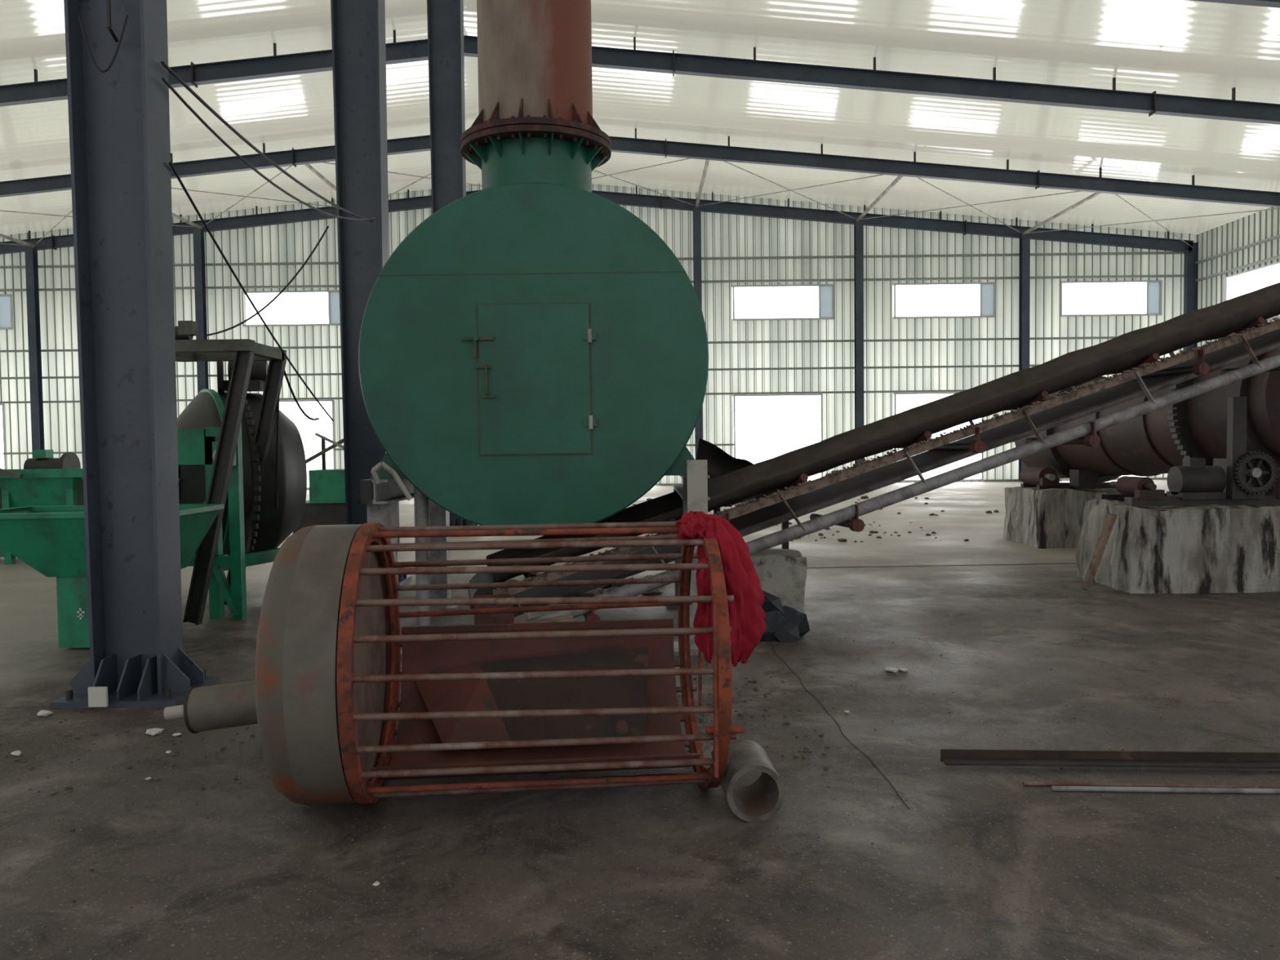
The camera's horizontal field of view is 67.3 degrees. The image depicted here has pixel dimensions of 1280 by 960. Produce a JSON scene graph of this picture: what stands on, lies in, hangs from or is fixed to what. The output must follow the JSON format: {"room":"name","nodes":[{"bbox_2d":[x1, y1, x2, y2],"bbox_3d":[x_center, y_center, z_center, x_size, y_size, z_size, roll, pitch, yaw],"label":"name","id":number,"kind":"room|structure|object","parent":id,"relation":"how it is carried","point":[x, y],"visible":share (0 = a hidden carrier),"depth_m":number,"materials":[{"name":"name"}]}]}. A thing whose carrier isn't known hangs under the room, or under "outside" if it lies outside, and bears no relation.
{"room":"factory hall","nodes":[
{"label":"factory hall","id":0,"kind":"room"},
{"bbox_2d":[0,186,1194,254],"bbox_3d":[-4.317,-9.555,35.407,49.438,2.971,0.260,-1,2,0],"label":"rafter","id":1,"kind":"object","parent":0,"point":[660,202],"depth_m":35.40,"materials":[{"name":"grey metal"}]},
{"bbox_2d":[0,183,1195,489],"bbox_3d":[-4.267,-5.446,35.793,50.000,11.440,0.045,-1,2,0],"label":"wall","id":2,"kind":"structure","parent":0,"point":[722,235],"depth_m":35.77,"materials":[{"name":"grey metal"}]},
{"bbox_2d":[0,403,7,469],"bbox_3d":[-25.386,-1.171,35.955,3.320,3.320,0.110,-1,2,0],"label":"window","id":3,"kind":"structure","parent":2,"relation":"in","point":[2,405],"depth_m":35.89,"materials":[{"name":"grey"}]},
{"bbox_2d":[0,293,13,329],"bbox_3d":[-25.223,-6.235,35.760,3.770,1.290,0.110,-1,2,0],"label":"window","id":4,"kind":"structure","parent":2,"relation":"in","point":[6,300],"depth_m":35.75,"materials":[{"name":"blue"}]},
{"bbox_2d":[241,290,340,326],"bbox_3d":[-12.899,-6.386,35.760,3.770,1.290,0.110,-1,2,0],"label":"window","id":5,"kind":"structure","parent":2,"relation":"in","point":[333,295],"depth_m":35.73,"materials":[{"name":"grey"}]},
{"bbox_2d":[279,400,336,488],"bbox_3d":[-13.062,-1.322,35.955,3.320,3.320,0.110,-1,2,0],"label":"window","id":6,"kind":"structure","parent":2,"relation":"in","point":[332,401],"depth_m":35.86,"materials":[{"name":"grey"}]},
{"bbox_2d":[0,234,1279,485],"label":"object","id":7,"kind":"structure","parent":2,"relation":"in","point":[987,290],"depth_m":35.63,"materials":[{"name":"grey metal"}]},
{"bbox_2d":[733,393,822,482],"bbox_3d":[5.171,-1.545,35.955,3.320,3.320,0.110,-1,2,0],"label":"window","id":8,"kind":"structure","parent":2,"relation":"in","point":[804,394],"depth_m":35.86,"materials":[{"name":"grey"}]},
{"bbox_2d":[732,284,834,320],"bbox_3d":[5.335,-6.608,35.760,3.770,1.290,0.110,-1,2,0],"label":"window","id":9,"kind":"structure","parent":2,"relation":"in","point":[825,291],"depth_m":35.73,"materials":[{"name":"grey"}]},
{"bbox_2d":[893,391,983,481],"bbox_3d":[11.171,-1.618,35.955,3.320,3.320,0.110,-1,2,0],"label":"window","id":10,"kind":"structure","parent":2,"relation":"in","point":[938,393],"depth_m":35.87,"materials":[{"name":"grey"}]},
{"bbox_2d":[1060,280,1162,316],"bbox_3d":[17.524,-6.757,35.760,3.770,1.290,0.110,-1,2,0],"label":"window","id":11,"kind":"structure","parent":2,"relation":"in","point":[1153,288],"depth_m":35.73,"materials":[{"name":"grey"}]},
{"bbox_2d":[0,479,1279,959],"bbox_3d":[-4.186,1.215,13.705,50.400,0.222,45.300,-1,2,0],"label":"floor","id":12,"kind":"structure","parent":0,"point":[500,876],"depth_m":4.15,"materials":[{"name":"concrete"}]},
{"bbox_2d":[24,247,44,457],"bbox_3d":[-22.250,-3.985,35.363,0.450,8.991,0.450,-1,2,0],"label":"wall column","id":13,"kind":"structure","parent":12,"relation":"on","point":[31,255],"depth_m":35.27,"materials":[{"name":"metal"}]},
{"bbox_2d":[0,449,84,564],"bbox_3d":[-8.503,0.159,13.897,3.809,2.023,1.430,-1,2,0],"label":"machine","id":14,"kind":"object","parent":12,"relation":"on","point":[44,480],"visible":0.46,"depth_m":13.48,"materials":[{"name":"metal"}]},
{"bbox_2d":[49,0,219,708],"bbox_3d":[-3.328,-3.922,6.052,0.780,10.654,0.620,-1,2,0],"label":"steel h-column","id":15,"kind":"structure","parent":12,"relation":"on","point":[118,96],"depth_m":6.14,"materials":[{"name":"grey metal"}]},
{"bbox_2d":[160,61,377,421],"bbox_3d":[-3.969,-2.156,10.482,2.189,3.017,8.684,-2,2,-26],"label":"hanging cables","id":16,"kind":"object","parent":15,"relation":"attached to","point":[164,64],"visible":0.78,"depth_m":7.72,"materials":[{"name":"black plastic"}]},
{"bbox_2d":[0,320,319,648],"bbox_3d":[-4.276,-0.058,9.130,1.989,2.720,3.594,-1,2,0],"label":"mill","id":17,"kind":"object","parent":12,"relation":"on","point":[242,469],"visible":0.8,"depth_m":8.89,"materials":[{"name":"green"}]},
{"bbox_2d":[192,229,208,393],"bbox_3d":[-16.104,-4.352,35.352,0.450,9.575,0.450,-1,2,0],"label":"wall column","id":18,"kind":"structure","parent":12,"relation":"on","point":[197,235],"depth_m":35.16,"materials":[{"name":"metal"}]},
{"bbox_2d":[293,432,399,543],"bbox_3d":[-4.654,0.170,15.015,1.512,1.822,1.000,-1,2,0],"label":"machine","id":19,"kind":"object","parent":12,"relation":"on","point":[326,505],"visible":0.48,"depth_m":14.57,"materials":[{"name":"metal"}]},
{"bbox_2d":[330,0,412,585],"bbox_3d":[-3.211,-4.115,11.049,0.800,10.654,0.620,-1,2,0],"label":"steel h-column","id":20,"kind":"structure","parent":12,"relation":"on","point":[357,26],"depth_m":11.06,"materials":[{"name":"grey metal"}]},
{"bbox_2d":[426,0,478,525],"bbox_3d":[-3.413,-4.351,17.244,0.840,10.654,0.620,-1,2,0],"label":"steel h-column","id":21,"kind":"structure","parent":12,"relation":"on","point":[445,18],"depth_m":17.14,"materials":[{"name":"grey metal"}]},
{"bbox_2d":[163,521,744,805],"bbox_3d":[-0.881,0.817,4.424,2.530,1.250,1.255,-1,2,-5],"label":"cage","id":22,"kind":"object","parent":12,"relation":"on","point":[322,698],"visible":0.94,"depth_m":4.23,"materials":[{"name":"metal"}]},
{"bbox_2d":[675,511,765,667],"bbox_3d":[0.341,0.485,4.327,0.413,0.693,0.362,-2,3,-34],"label":"cloth","id":23,"kind":"object","parent":22,"relation":"on","point":[747,615],"visible":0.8,"depth_m":4.24,"materials":[{"name":"red fabric"}]},
{"bbox_2d":[10,666,908,886],"bbox_3d":[-0.679,1.347,4.935,5.558,0.155,2.761,-1,2,-9],"label":"scrap","id":24,"kind":"object","parent":12,"relation":"on","point":[97,695],"visible":0.9,"depth_m":5.86,"materials":[{"name":"grey"}]},
{"bbox_2d":[400,613,573,671],"bbox_3d":[-1.191,1.171,6.904,1.804,0.320,0.406,-1,2,-2],"label":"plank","id":25,"kind":"object","parent":12,"relation":"on","point":[567,618],"visible":0.14,"depth_m":7.01,"materials":[{"name":"brown wood"}]},
{"bbox_2d":[358,0,710,658],"bbox_3d":[-0.827,-3.809,8.240,2.760,10.200,2.639,-1,2,0],"label":"furnace","id":26,"kind":"object","parent":12,"relation":"on","point":[532,351],"visible":0.98,"depth_m":7.17,"materials":[{"name":"metal"}]},
{"bbox_2d":[2,563,1066,808],"bbox_3d":[2.213,1.254,8.268,13.608,0.001,8.226,-1,2,0],"label":"joint","id":27,"kind":"object","parent":12,"relation":"on","point":[1034,563],"visible":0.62,"depth_m":6.47,"materials":[{"name":"grey"}]},
{"bbox_2d":[693,208,702,459],"bbox_3d":[2.141,-4.852,35.341,0.450,10.131,0.450,-1,2,0],"label":"wall column","id":28,"kind":"structure","parent":12,"relation":"on","point":[696,211],"depth_m":35.09,"materials":[{"name":"metal"}]},
{"bbox_2d":[696,438,788,548],"bbox_3d":[1.070,0.410,9.298,1.130,1.640,0.469,-1,2,0],"label":"sheet","id":29,"kind":"object","parent":12,"relation":"on","point":[719,463],"visible":0.18,"depth_m":9.42,"materials":[{"name":"metal"}]},
{"bbox_2d":[720,738,784,822],"bbox_3d":[0.477,1.312,4.213,0.244,0.244,0.360,-1,2,-3],"label":"pipe","id":30,"kind":"object","parent":12,"relation":"on","point":[760,801],"visible":0.88,"depth_m":4.12,"materials":[{"name":"grey concrete"}]},
{"bbox_2d":[506,495,999,596],"bbox_3d":[2.804,0.808,18.942,10.421,0.203,18.266,-1,2,0],"label":"rubble","id":31,"kind":"object","parent":12,"relation":"on","point":[593,593],"visible":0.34,"depth_m":10.80,"materials":[{"name":"stone"}]},
{"bbox_2d":[749,548,807,613],"bbox_3d":[1.175,0.945,8.495,0.506,0.631,0.632,-1,2,0],"label":"concrete plinth","id":32,"kind":"object","parent":12,"relation":"on","point":[781,573],"visible":0.42,"depth_m":8.19,"materials":[{"name":"grey concrete"}]},
{"bbox_2d":[760,590,809,642],"bbox_3d":[1.076,1.135,7.815,0.562,0.491,0.424,0,2,23],"label":"rock","id":33,"kind":"object","parent":12,"relation":"on","point":[784,624],"visible":0.69,"depth_m":7.69,"materials":[{"name":"grey stone"}]},
{"bbox_2d":[853,221,864,473],"bbox_3d":[8.064,-4.644,35.352,0.450,9.569,0.450,-1,2,0],"label":"wall column","id":34,"kind":"structure","parent":12,"relation":"on","point":[858,226],"depth_m":35.19,"materials":[{"name":"metal"}]},
{"bbox_2d":[467,282,1279,624],"bbox_3d":[3.469,-0.550,8.888,9.998,3.532,1.060,-1,2,-12],"label":"conveyor","id":35,"kind":"object","parent":12,"relation":"on","point":[1135,354],"visible":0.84,"depth_m":8.56,"materials":[{"name":"metal"}]},
{"bbox_2d":[1015,235,1030,481],"bbox_3d":[14.147,-4.429,35.363,0.450,8.991,0.450,-1,2,0],"label":"wall column","id":36,"kind":"structure","parent":12,"relation":"on","point":[1024,242],"depth_m":35.17,"materials":[{"name":"metal"}]},
{"bbox_2d":[1001,487,1120,548],"bbox_3d":[6.708,0.534,14.635,1.849,0.845,1.461,-1,2,0],"label":"concrete plinth","id":37,"kind":"object","parent":12,"relation":"on","point":[1042,518],"visible":0.51,"depth_m":13.96,"materials":[{"name":"grey concrete"}]},
{"bbox_2d":[1019,466,1115,488],"bbox_3d":[6.655,-0.040,14.564,1.490,0.320,1.103,-1,2,0],"label":"station","id":38,"kind":"object","parent":37,"relation":"on","point":[1040,477],"visible":1,"depth_m":14.31,"materials":[{"name":"metal"}]},
{"bbox_2d":[1014,339,1279,482],"bbox_3d":[7.132,-0.837,12.973,1.832,1.887,5.372,-1,2,-5],"label":"drum","id":39,"kind":"object","parent":38,"relation":"on","point":[1150,444],"visible":0.36,"depth_m":11.62,"materials":[{"name":"metal"}]},
{"bbox_2d":[1081,512,1117,591],"bbox_3d":[4.774,0.744,9.988,0.400,0.794,0.060,-1,2,-17],"label":"prop","id":40,"kind":"object","parent":12,"relation":"on","point":[1111,517],"visible":1,"depth_m":9.97,"materials":[{"name":"brown wood"}]},
{"bbox_2d":[940,748,1279,768],"bbox_3d":[3.045,1.339,4.567,3.150,0.060,0.091,-1,2,4],"label":"bar","id":41,"kind":"object","parent":12,"relation":"on","point":[1011,757],"visible":1,"depth_m":4.63,"materials":[{"name":"metal"}]},
{"bbox_2d":[1022,781,1279,794],"bbox_3d":[3.090,1.387,4.281,2.662,0.024,0.083,-1,2,5],"label":"rod","id":42,"kind":"object","parent":12,"relation":"on","point":[1055,786],"visible":1,"depth_m":4.33,"materials":[{"name":"grey metal"}]},
{"bbox_2d":[1076,498,1279,594],"bbox_3d":[6.724,0.656,10.392,3.449,0.926,1.300,-1,2,0],"label":"concrete plinth","id":43,"kind":"object","parent":12,"relation":"on","point":[1185,548],"visible":0.87,"depth_m":9.80,"materials":[{"name":"grey concrete"}]},
{"bbox_2d":[1095,396,1279,506],"bbox_3d":[6.597,-0.315,10.274,3.000,1.120,0.950,-1,2,0],"label":"motor","id":44,"kind":"object","parent":43,"relation":"on","point":[1243,477],"visible":1,"depth_m":9.92,"materials":[{"name":"metal"}]},
{"bbox_2d":[1182,241,1198,351],"bbox_3d":[20.398,-4.394,35.617,0.600,8.747,0.400,-1,2,0],"label":"wall column","id":45,"kind":"structure","parent":12,"relation":"on","point":[1190,268],"depth_m":35.48,"materials":[{"name":"metal"}]},
{"bbox_2d":[0,0,1279,235],"bbox_3d":[-4.311,-9.097,13.259,50.400,2.413,45.200,-1,2,0],"label":"ceiling","id":46,"kind":"structure","parent":0,"point":[1175,47],"depth_m":25.31,"materials":[{"name":"grey metal"}]},
{"bbox_2d":[0,30,1279,124],"bbox_3d":[-4.311,-9.058,22.467,49.438,2.971,0.260,-1,2,0],"label":"rafter","id":47,"kind":"object","parent":46,"relation":"attached to","point":[36,91],"visible":0.79,"depth_m":22.44,"materials":[{"name":"paint"}]},
{"bbox_2d":[1190,0,1279,8],"bbox_3d":[-4.308,-8.851,17.071,49.438,2.971,0.260,-1,2,0],"label":"rafter","id":48,"kind":"object","parent":46,"relation":"attached to","point":[1268,3],"visible":1,"depth_m":17.11,"materials":[{"name":"paint"}]},
{"bbox_2d":[0,158,1279,248],"bbox_3d":[-4.163,-9.295,32.190,49.121,2.370,6.373,-1,2,0],"label":"brace","id":49,"kind":"structure","parent":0,"point":[877,200],"depth_m":32.22,"materials":[{"name":"grey metal"}]},
{"bbox_2d":[0,128,1279,208],"bbox_3d":[-4.314,-9.307,28.962,49.438,2.971,0.260,-1,2,0],"label":"rafter","id":50,"kind":"object","parent":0,"point":[294,157],"depth_m":28.95,"materials":[{"name":"grey metal"}]},
{"bbox_2d":[1195,207,1279,346],"bbox_3d":[20.734,-3.712,13.377,0.045,9.084,45.000,-1,2,0],"label":"wall","id":51,"kind":"structure","parent":0,"point":[1260,225],"depth_m":33.51,"materials":[{"name":"grey metal"}]},
{"bbox_2d":[1222,261,1279,302],"bbox_3d":[20.708,-6.451,32.386,0.110,1.320,3.320,-1,2,0],"label":"window","id":52,"kind":"structure","parent":51,"relation":"in","point":[1224,278],"depth_m":33.33,"materials":[{"name":"grey"}]}
]}

